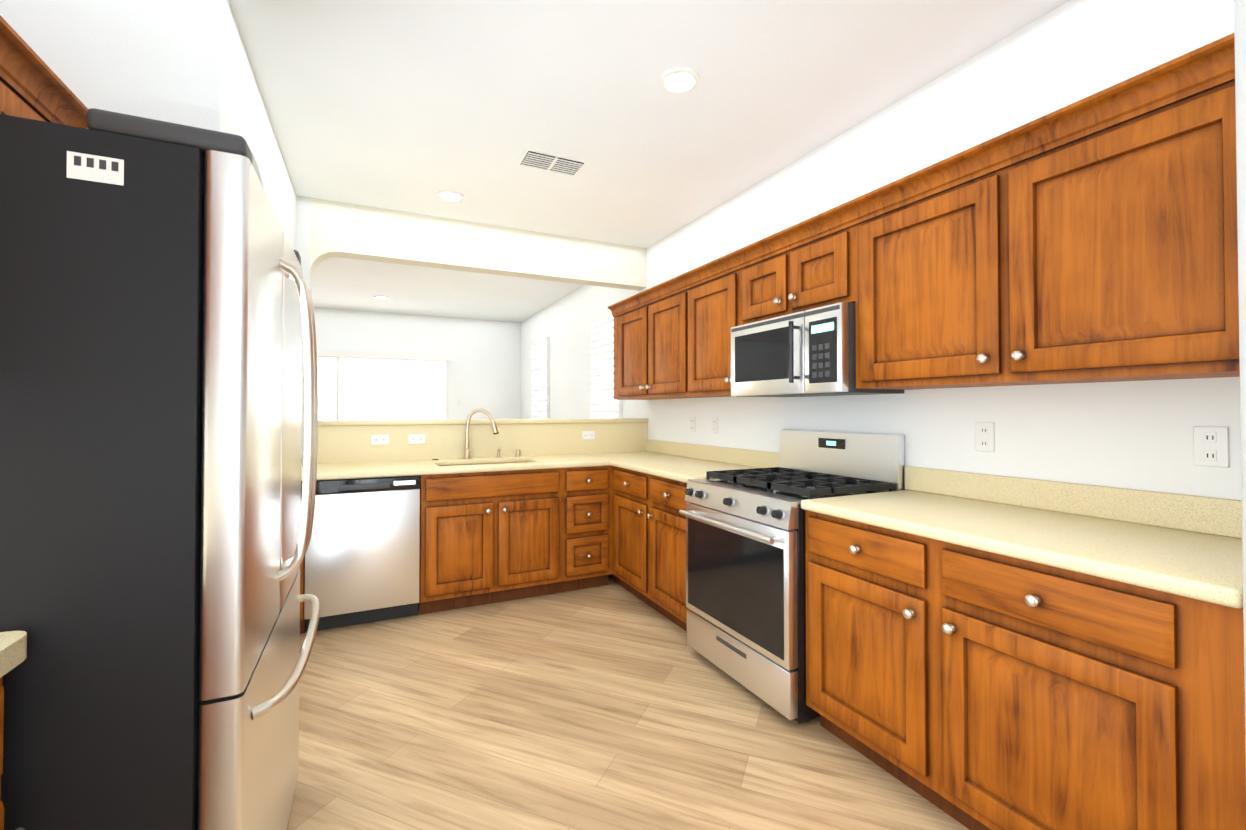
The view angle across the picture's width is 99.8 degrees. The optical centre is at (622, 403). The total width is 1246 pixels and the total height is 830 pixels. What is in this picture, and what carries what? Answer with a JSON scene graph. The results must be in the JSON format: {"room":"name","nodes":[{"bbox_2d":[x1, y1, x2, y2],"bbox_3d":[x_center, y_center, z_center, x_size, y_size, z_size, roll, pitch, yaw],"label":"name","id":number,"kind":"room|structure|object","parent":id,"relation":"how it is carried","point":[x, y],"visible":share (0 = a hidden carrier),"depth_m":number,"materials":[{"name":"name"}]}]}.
{"room":"kitchen","nodes":[
{"label":"kitchen","id":0,"kind":"room"},
{"bbox_2d":[0,0,311,463],"bbox_3d":[-2.110,-0.045,2.485,0.910,2.690,2.083,0,-1,-26],"label":"wall","id":1,"kind":"structure","parent":0,"point":[185,62],"depth_m":1.67,"materials":[{"name":"paint"}]},
{"bbox_2d":[0,23,86,127],"bbox_3d":[-1.669,-0.703,1.291,0.337,0.314,0.461,0,-1,-26],"label":"upper cabinet","id":2,"kind":"object","parent":1,"relation":"attached to","point":[33,86],"depth_m":1.32,"materials":[{"name":"brown wood"}]},
{"bbox_2d":[314,307,520,418],"bbox_3d":[-4.601,0.016,7.117,6.776,2.690,0.150,0,-1,-26],"label":"wall","id":3,"kind":"structure","parent":0,"point":[485,368],"depth_m":8.04,"materials":[{"name":"paint"}]},
{"bbox_2d":[317,349,451,419],"bbox_3d":[-3.965,-0.092,7.288,3.030,1.310,0.090,0,-1,-26],"label":"window","id":4,"kind":"structure","parent":3,"relation":"in","point":[363,385],"depth_m":7.56,"materials":[{"name":"white glass"}]},
{"bbox_2d":[310,198,646,290],"bbox_3d":[-0.972,-1.113,4.119,2.546,0.510,0.150,0,-1,-26],"label":"wall","id":5,"kind":"structure","parent":0,"point":[349,230],"depth_m":3.94,"materials":[{"name":"paint"}]},
{"bbox_2d":[287,577,968,829],"bbox_3d":[-2.267,1.327,2.246,6.776,0.060,10.920,0,-1,-26],"label":"floor","id":6,"kind":"structure","parent":0,"point":[612,705],"depth_m":2.04,"materials":[{"name":"brown wood"}]},
{"bbox_2d":[0,676,24,829],"bbox_3d":[-1.144,0.837,0.496,0.633,0.876,0.420,0,-1,-26],"label":"base cabinet","id":7,"kind":"object","parent":6,"relation":"on","point":[1,749],"visible":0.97,"depth_m":0.76,"materials":[{"name":"brown wood"}]},
{"bbox_2d":[0,631,26,677],"bbox_3d":[-0.504,0.312,-0.819,0.641,0.139,3.405,0,-1,-26],"label":"countertop","id":8,"kind":"structure","parent":7,"relation":"on","point":[13,649],"depth_m":0.80,"materials":[{"name":"beige stone"}]},
{"bbox_2d":[0,108,319,829],"bbox_3d":[-1.269,0.384,1.215,0.970,1.800,0.906,0,-1,-26],"label":"refrigerator","id":9,"kind":"object","parent":6,"relation":"on","point":[157,316],"visible":1,"depth_m":0.93,"materials":[{"name":"metal"}]},
{"bbox_2d":[304,475,419,632],"bbox_3d":[-1.624,0.875,3.305,0.598,0.872,0.626,0,-1,-26],"label":"dishwasher","id":10,"kind":"object","parent":6,"relation":"on","point":[362,560],"visible":0.81,"depth_m":3.04,"materials":[{"name":"grey metal"}]},
{"bbox_2d":[418,482,559,614],"bbox_3d":[-0.950,0.971,3.653,0.905,0.690,0.620,0,-1,-26],"label":"base cabinet","id":11,"kind":"object","parent":6,"relation":"on","point":[493,537],"depth_m":3.36,"materials":[{"name":"brown wood"}]},
{"bbox_2d":[536,466,612,592],"bbox_3d":[-0.372,0.882,3.933,0.379,0.876,0.620,0,-1,-26],"label":"base cabinet","id":12,"kind":"object","parent":6,"relation":"on","point":[586,493],"depth_m":3.65,"materials":[{"name":"brown wood"}]},
{"bbox_2d":[612,466,688,631],"bbox_3d":[0.434,0.874,3.368,0.620,0.876,1.021,0,-1,-26],"label":"base cabinet","id":13,"kind":"object","parent":6,"relation":"on","point":[649,530],"depth_m":3.21,"materials":[{"name":"brown wood"}]},
{"bbox_2d":[301,418,669,480],"bbox_3d":[-0.869,0.279,3.795,2.622,0.324,0.851,0,-1,-26],"label":"countertop","id":14,"kind":"structure","parent":13,"relation":"on","point":[345,449],"depth_m":3.80,"materials":[{"name":"beige stone"}]},
{"bbox_2d":[371,435,388,444],"bbox_3d":[-1.689,0.251,3.648,0.115,0.070,0.008,0,-1,-26],"label":"electrical outlet","id":15,"kind":"object","parent":14,"relation":"attached to","point":[379,439],"visible":1,"depth_m":3.65,"materials":[{"name":"white plastic"}]},
{"bbox_2d":[408,434,425,443],"bbox_3d":[-1.473,0.252,3.752,0.115,0.070,0.008,0,-1,-26],"label":"electrical outlet","id":16,"kind":"object","parent":14,"relation":"attached to","point":[416,438],"visible":1,"depth_m":3.75,"materials":[{"name":"white plastic"}]},
{"bbox_2d":[463,408,498,458],"bbox_3d":[-1.044,0.218,3.851,0.238,0.368,0.150,0,-1,-26],"label":"faucet","id":17,"kind":"object","parent":14,"relation":"on","point":[468,439],"visible":1,"depth_m":3.84,"materials":[{"name":"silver metal"}]},
{"bbox_2d":[447,462,524,465],"bbox_3d":[-0.952,0.532,3.669,0.708,0.180,0.440,0,-1,-26],"label":"sink bowl","id":18,"kind":"object","parent":14,"relation":"attached to","point":[493,463],"visible":0.04,"depth_m":3.87,"materials":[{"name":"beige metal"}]},
{"bbox_2d":[496,448,501,457],"bbox_3d":[-0.928,0.368,3.933,0.043,0.071,0.082,0,-1,-26],"label":"soap dispenser","id":19,"kind":"object","parent":14,"relation":"on","point":[498,453],"visible":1,"depth_m":3.94,"materials":[{"name":"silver metal"}]},
{"bbox_2d":[516,450,520,456],"bbox_3d":[-0.801,0.378,4.015,0.036,0.054,0.036,0,-1,-26],"label":"air gap cap","id":20,"kind":"object","parent":14,"relation":"on","point":[518,453],"visible":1,"depth_m":4.00,"materials":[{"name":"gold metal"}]},
{"bbox_2d":[582,431,594,439],"bbox_3d":[-0.283,0.259,4.324,0.115,0.070,0.008,0,-1,-26],"label":"electrical outlet","id":21,"kind":"object","parent":14,"relation":"attached to","point":[587,435],"visible":1,"depth_m":4.32,"materials":[{"name":"white plastic"}]},
{"bbox_2d":[609,442,778,482],"bbox_3d":[0.432,0.364,3.378,0.638,0.144,1.028,0,-1,-26],"label":"countertop","id":22,"kind":"structure","parent":13,"relation":"on","point":[683,462],"depth_m":3.57,"materials":[{"name":"beige stone"}]},
{"bbox_2d":[679,429,904,723],"bbox_3d":[0.768,0.721,2.538,0.746,1.160,0.758,0,-1,-26],"label":"range","id":23,"kind":"object","parent":6,"relation":"on","point":[746,576],"visible":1,"depth_m":2.36,"materials":[{"name":"silver metal"}]},
{"bbox_2d":[805,510,1245,829],"bbox_3d":[1.244,0.852,1.686,0.620,0.876,1.173,0,-1,-26],"label":"base cabinet","id":24,"kind":"object","parent":6,"relation":"on","point":[971,688],"depth_m":1.38,"materials":[{"name":"brown wood"}]},
{"bbox_2d":[801,466,1242,607],"bbox_3d":[1.242,0.342,1.693,0.638,0.144,1.174,0,-1,-26],"label":"countertop","id":25,"kind":"structure","parent":24,"relation":"on","point":[1188,546],"depth_m":1.57,"materials":[{"name":"beige stone"}]},
{"bbox_2d":[229,0,1068,321],"bbox_3d":[-2.267,-1.422,2.282,6.776,0.060,10.920,0,-1,-26],"label":"ceiling","id":26,"kind":"structure","parent":0,"point":[413,106],"depth_m":2.41,"materials":[{"name":"paint"}]},
{"bbox_2d":[374,296,388,298],"bbox_3d":[-3.018,-1.329,6.569,0.170,0.013,0.170,0,-1,-26],"label":"recessed light","id":27,"kind":"object","parent":26,"relation":"in","point":[381,297],"visible":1,"depth_m":6.54,"materials":[{"name":"white"}]},
{"bbox_2d":[437,190,463,201],"bbox_3d":[-1.138,-1.370,3.468,0.170,0.013,0.170,0,-1,-26],"label":"recessed light","id":28,"kind":"object","parent":26,"relation":"in","point":[449,195],"visible":0.98,"depth_m":3.45,"materials":[{"name":"white plastic"}]},
{"bbox_2d":[517,148,587,176],"bbox_3d":[-0.407,-1.375,3.010,0.360,0.015,0.200,0,-1,-26],"label":"ceiling vent","id":29,"kind":"object","parent":26,"relation":"in","point":[541,160],"visible":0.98,"depth_m":2.99,"materials":[{"name":"white metal"}]},
{"bbox_2d":[660,67,699,94],"bbox_3d":[0.244,-1.386,2.257,0.170,0.013,0.170,0,-1,-26],"label":"recessed light","id":30,"kind":"object","parent":26,"relation":"in","point":[680,80],"visible":0.92,"depth_m":2.24,"materials":[{"name":"white plastic"}]},
{"bbox_2d":[520,0,1241,499],"bbox_3d":[0.719,-0.029,3.700,0.150,2.690,10.920,0,-1,-26],"label":"wall","id":31,"kind":"structure","parent":0,"point":[1126,434],"depth_m":2.09,"materials":[{"name":"paint"}]},
{"bbox_2d":[531,337,549,418],"bbox_3d":[-1.178,-0.010,7.426,0.035,1.770,0.800,0,-1,-26],"label":"window","id":32,"kind":"structure","parent":31,"relation":"in","point":[540,379],"depth_m":7.37,"materials":[{"name":"white"}]},
{"bbox_2d":[589,311,621,417],"bbox_3d":[-0.188,-0.037,5.367,0.035,1.770,0.770,0,-1,-26],"label":"window","id":33,"kind":"structure","parent":31,"relation":"in","point":[603,403],"depth_m":5.41,"materials":[{"name":"white"}]},
{"bbox_2d":[612,274,706,399],"bbox_3d":[0.328,-0.434,3.951,0.338,0.782,1.066,0,-1,-26],"label":"upper cabinet","id":34,"kind":"object","parent":31,"relation":"attached to","point":[649,325],"depth_m":3.82,"materials":[{"name":"brown wood"}]},
{"bbox_2d":[690,417,695,431],"bbox_3d":[0.521,0.154,3.924,0.008,0.115,0.070,0,-1,-26],"label":"electrical outlet","id":35,"kind":"object","parent":31,"relation":"attached to","point":[692,424],"visible":1,"depth_m":3.92,"materials":[{"name":"white plastic"}]},
{"bbox_2d":[684,251,735,396],"bbox_3d":[0.675,-0.443,3.230,0.338,0.782,0.533,0,-1,-26],"label":"upper cabinet","id":36,"kind":"object","parent":31,"relation":"attached to","point":[710,289],"depth_m":3.16,"materials":[{"name":"brown wood"}]},
{"bbox_2d":[712,417,717,433],"bbox_3d":[0.643,0.151,3.672,0.008,0.115,0.070,0,-1,-26],"label":"electrical outlet","id":37,"kind":"object","parent":31,"relation":"attached to","point":[714,425],"visible":1,"depth_m":3.66,"materials":[{"name":"white plastic"}]},
{"bbox_2d":[736,201,851,325],"bbox_3d":[0.957,-0.638,2.646,0.338,0.409,0.769,0,-1,-26],"label":"upper cabinet","id":38,"kind":"object","parent":31,"relation":"attached to","point":[807,265],"depth_m":2.51,"materials":[{"name":"brown wood"}]},
{"bbox_2d":[731,302,903,396],"bbox_3d":[0.905,-0.234,2.616,0.446,0.382,0.756,0,-1,-26],"label":"microwave","id":39,"kind":"object","parent":38,"relation":"attached to","point":[809,353],"visible":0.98,"depth_m":2.41,"materials":[{"name":"grey metal"}]},
{"bbox_2d":[975,422,994,451],"bbox_3d":[1.418,0.130,2.059,0.008,0.115,0.070,0,-1,-26],"label":"electrical outlet","id":40,"kind":"object","parent":31,"relation":"attached to","point":[984,437],"visible":1,"depth_m":2.06,"materials":[{"name":"white plastic"}]},
{"bbox_2d":[852,33,1239,389],"bbox_3d":[1.378,-0.462,1.768,0.338,0.782,1.174,0,-1,-26],"label":"upper cabinet","id":41,"kind":"object","parent":31,"relation":"attached to","point":[1091,238],"depth_m":1.53,"materials":[{"name":"brown wood"}]},
{"bbox_2d":[1193,426,1228,467],"bbox_3d":[1.685,0.123,1.505,0.008,0.115,0.070,0,-1,-26],"label":"electrical outlet","id":42,"kind":"object","parent":31,"relation":"attached to","point":[1211,445],"visible":1,"depth_m":1.50,"materials":[{"name":"white plastic"}]},
{"bbox_2d":[1234,0,1245,751],"bbox_3d":[2.174,-0.078,-0.083,0.806,2.690,2.840,0,-1,-26],"label":"wall","id":43,"kind":"structure","parent":0,"point":[1240,44],"depth_m":1.02,"materials":[{"name":"paint"}]}
]}

